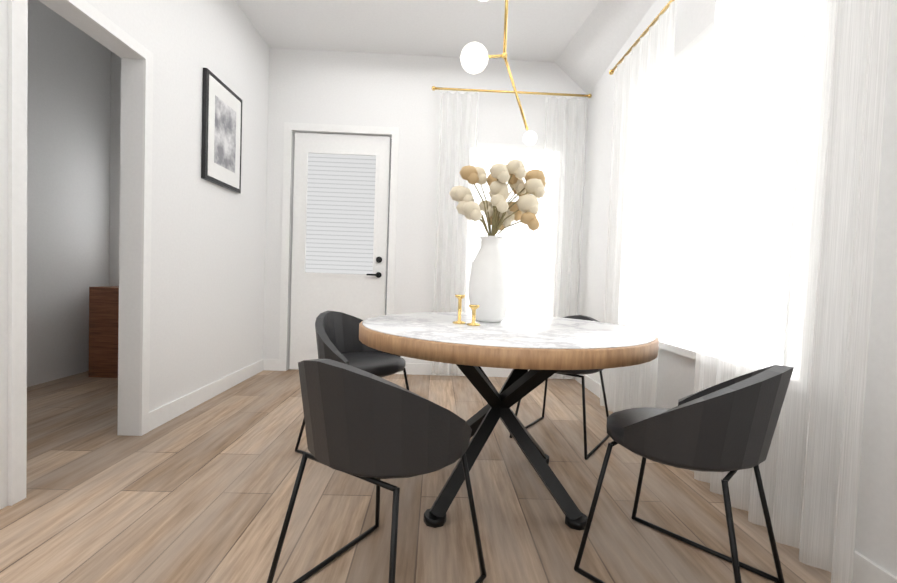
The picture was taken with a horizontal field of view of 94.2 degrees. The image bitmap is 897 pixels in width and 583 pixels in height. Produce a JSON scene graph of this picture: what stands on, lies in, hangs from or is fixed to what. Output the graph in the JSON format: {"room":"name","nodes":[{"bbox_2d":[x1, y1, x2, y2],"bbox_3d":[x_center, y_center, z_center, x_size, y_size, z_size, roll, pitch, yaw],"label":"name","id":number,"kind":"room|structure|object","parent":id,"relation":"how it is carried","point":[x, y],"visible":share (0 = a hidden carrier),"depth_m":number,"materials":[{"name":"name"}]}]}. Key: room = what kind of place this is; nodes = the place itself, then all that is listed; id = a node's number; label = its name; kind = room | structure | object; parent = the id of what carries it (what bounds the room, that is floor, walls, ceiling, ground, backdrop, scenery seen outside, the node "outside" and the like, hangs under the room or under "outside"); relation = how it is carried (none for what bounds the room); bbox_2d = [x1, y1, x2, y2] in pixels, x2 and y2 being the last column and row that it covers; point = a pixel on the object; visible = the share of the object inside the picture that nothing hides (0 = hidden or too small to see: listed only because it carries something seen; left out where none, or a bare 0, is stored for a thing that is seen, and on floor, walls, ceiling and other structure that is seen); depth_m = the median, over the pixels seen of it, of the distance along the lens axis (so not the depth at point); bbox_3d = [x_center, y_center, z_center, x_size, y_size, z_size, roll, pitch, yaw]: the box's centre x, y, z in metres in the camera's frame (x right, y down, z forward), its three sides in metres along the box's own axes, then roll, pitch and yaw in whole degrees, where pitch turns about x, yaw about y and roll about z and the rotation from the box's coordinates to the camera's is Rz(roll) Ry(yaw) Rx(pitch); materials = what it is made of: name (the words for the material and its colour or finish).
{"room":"dining room","nodes":[
{"label":"dining room","id":0,"kind":"room"},
{"bbox_2d":[27,0,70,386],"bbox_3d":[-3.271,-0.795,2.875,0.120,3.100,2.470,2,2,-2],"label":"wall","id":1,"kind":"structure","parent":0,"point":[49,33],"depth_m":3.35,"materials":[{"name":"paint"}]},
{"bbox_2d":[67,23,120,377],"bbox_3d":[-2.544,-0.801,3.846,1.330,3.100,0.570,2,2,-2],"label":"wall","id":2,"kind":"structure","parent":0,"point":[73,138],"depth_m":3.72,"materials":[{"name":"paint"}]},
{"bbox_2d":[0,0,269,508],"bbox_3d":[-1.782,-0.740,2.798,0.135,3.100,2.470,2,2,-2],"label":"wall","id":3,"kind":"structure","parent":0,"point":[191,283],"depth_m":2.54,"materials":[{"name":"paint"}]},
{"bbox_2d":[201,68,242,193],"bbox_3d":[-1.707,-1.180,3.166,0.032,0.760,0.530,2,2,-2],"label":"picture","id":4,"kind":"object","parent":3,"relation":"attached to","point":[221,151],"visible":1,"depth_m":3.10,"materials":[{"name":"black wood"}]},
{"bbox_2d":[0,369,830,582],"bbox_3d":[-2.724,0.934,-0.440,9.040,0.100,9.800,2,2,-2],"label":"floor","id":5,"kind":"structure","parent":0,"point":[201,493],"depth_m":1.74,"materials":[{"name":"brown wood"}]},
{"bbox_2d":[295,311,408,453],"bbox_3d":[-0.493,0.497,2.324,0.511,0.749,0.513,3,2,28],"label":"chair","id":6,"kind":"object","parent":5,"relation":"on","point":[337,336],"visible":0.62,"depth_m":2.33,"materials":[{"name":"black leather"}]},
{"bbox_2d":[267,359,485,582],"bbox_3d":[-0.199,0.543,1.250,0.513,0.749,0.511,3,2,32],"label":"chair","id":7,"kind":"object","parent":5,"relation":"on","point":[367,426],"visible":1,"depth_m":1.04,"materials":[{"name":"black leather"}]},
{"bbox_2d":[359,312,658,530],"bbox_3d":[0.234,0.535,1.932,1.290,0.768,1.290,2,2,-2],"label":"dining table","id":8,"kind":"object","parent":5,"relation":"on","point":[542,348],"visible":0.96,"depth_m":1.65,"materials":[{"name":"white stone"}]},
{"bbox_2d":[453,294,465,323],"bbox_3d":[0.051,0.080,1.891,0.060,0.130,0.058,2,2,-2],"label":"candle holder","id":9,"kind":"object","parent":8,"relation":"on","point":[460,298],"visible":1,"depth_m":1.88,"materials":[{"name":"gold metal"}]},
{"bbox_2d":[467,304,479,325],"bbox_3d":[0.112,0.104,1.834,0.060,0.090,0.058,2,2,-2],"label":"candle holder","id":10,"kind":"object","parent":8,"relation":"on","point":[473,308],"visible":1,"depth_m":1.82,"materials":[{"name":"gold metal"}]},
{"bbox_2d":[449,159,545,322],"bbox_3d":[0.227,-0.242,2.040,0.464,0.774,0.361,2,2,-2],"label":"vase","id":11,"kind":"object","parent":8,"relation":"on","point":[489,289],"visible":1,"depth_m":1.97,"materials":[{"name":"white ceramic"}]},
{"bbox_2d":[509,315,609,459],"bbox_3d":[0.725,0.532,2.598,0.513,0.749,0.511,3,2,36],"label":"chair","id":12,"kind":"object","parent":5,"relation":"on","point":[574,373],"visible":0.31,"depth_m":2.41,"materials":[{"name":"black metal"}]},
{"bbox_2d":[574,365,793,582],"bbox_3d":[0.777,0.574,1.362,0.513,0.749,0.511,0,3,-44],"label":"chair","id":13,"kind":"object","parent":5,"relation":"on","point":[728,425],"visible":1,"depth_m":1.15,"materials":[{"name":"black leather"}]},
{"bbox_2d":[263,48,587,378],"bbox_3d":[-0.281,-0.730,4.117,3.210,3.100,0.160,2,2,-2],"label":"wall","id":14,"kind":"structure","parent":0,"point":[338,121],"depth_m":4.07,"materials":[{"name":"paint"}]},
{"bbox_2d":[431,87,482,375],"bbox_3d":[0.061,-0.538,3.993,0.360,2.690,0.065,2,2,-2],"label":"curtain","id":15,"kind":"object","parent":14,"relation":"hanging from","point":[457,153],"depth_m":3.98,"materials":[{"name":"white fabric"}]},
{"bbox_2d":[432,86,591,97],"bbox_3d":[0.604,-1.895,3.962,1.530,0.040,0.040,2,2,-2],"label":"curtain rod","id":16,"kind":"object","parent":14,"relation":"hanging from","point":[433,87],"depth_m":3.96,"materials":[{"name":"gold metal"}]},
{"bbox_2d":[537,96,586,378],"bbox_3d":[1.080,-0.503,4.022,0.400,2.690,0.065,2,2,-2],"label":"curtain","id":17,"kind":"object","parent":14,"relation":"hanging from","point":[561,203],"visible":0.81,"depth_m":4.01,"materials":[{"name":"white fabric"}]},
{"bbox_2d":[235,0,654,94],"bbox_3d":[-2.616,-2.112,-0.539,9.040,0.400,9.800,2,2,-2],"label":"ceiling","id":18,"kind":"structure","parent":0,"point":[580,43],"depth_m":3.53,"materials":[{"name":"paint"}]},
{"bbox_2d":[460,0,536,145],"bbox_3d":[0.269,-1.466,2.066,0.399,1.454,0.140,2,2,-2],"label":"pendant light","id":19,"kind":"object","parent":18,"relation":"hanging from","point":[474,56],"visible":1,"depth_m":2.06,"materials":[{"name":"gold metal"}]},
{"bbox_2d":[574,0,896,582],"bbox_3d":[1.490,-0.519,-0.411,0.160,3.100,9.320,2,2,-2],"label":"wall","id":20,"kind":"structure","parent":0,"point":[875,556],"depth_m":1.36,"materials":[{"name":"paint"}]},
{"bbox_2d":[600,0,676,412],"bbox_3d":[1.251,-0.398,2.840,0.065,2.570,0.820,2,2,-2],"label":"curtain","id":21,"kind":"object","parent":20,"relation":"hanging from","point":[639,166],"visible":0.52,"depth_m":2.73,"materials":[{"name":"white fabric"}]},
{"bbox_2d":[609,0,674,74],"bbox_3d":[1.314,-1.692,2.212,0.040,0.040,2.190,2,2,-2],"label":"curtain rod","id":22,"kind":"object","parent":20,"relation":"hanging from","point":[611,72],"depth_m":2.77,"materials":[{"name":"gold metal"}]},
{"bbox_2d":[690,0,891,582],"bbox_3d":[1.284,-0.359,1.666,0.065,2.570,0.830,2,2,-2],"label":"curtain","id":23,"kind":"object","parent":20,"relation":"hanging from","point":[797,105],"depth_m":1.51,"materials":[{"name":"white fabric"}]},
{"label":"outside","id":24,"kind":"structure","parent":0,"visible":0},
{"bbox_2d":[659,56,796,344],"bbox_3d":[1.616,-0.512,2.285,0.010,2.280,2.000,2,2,-2],"label":"window","id":25,"kind":"structure","parent":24,"point":[689,125],"depth_m":2.81,"materials":[{"name":"white glass"}]}
]}

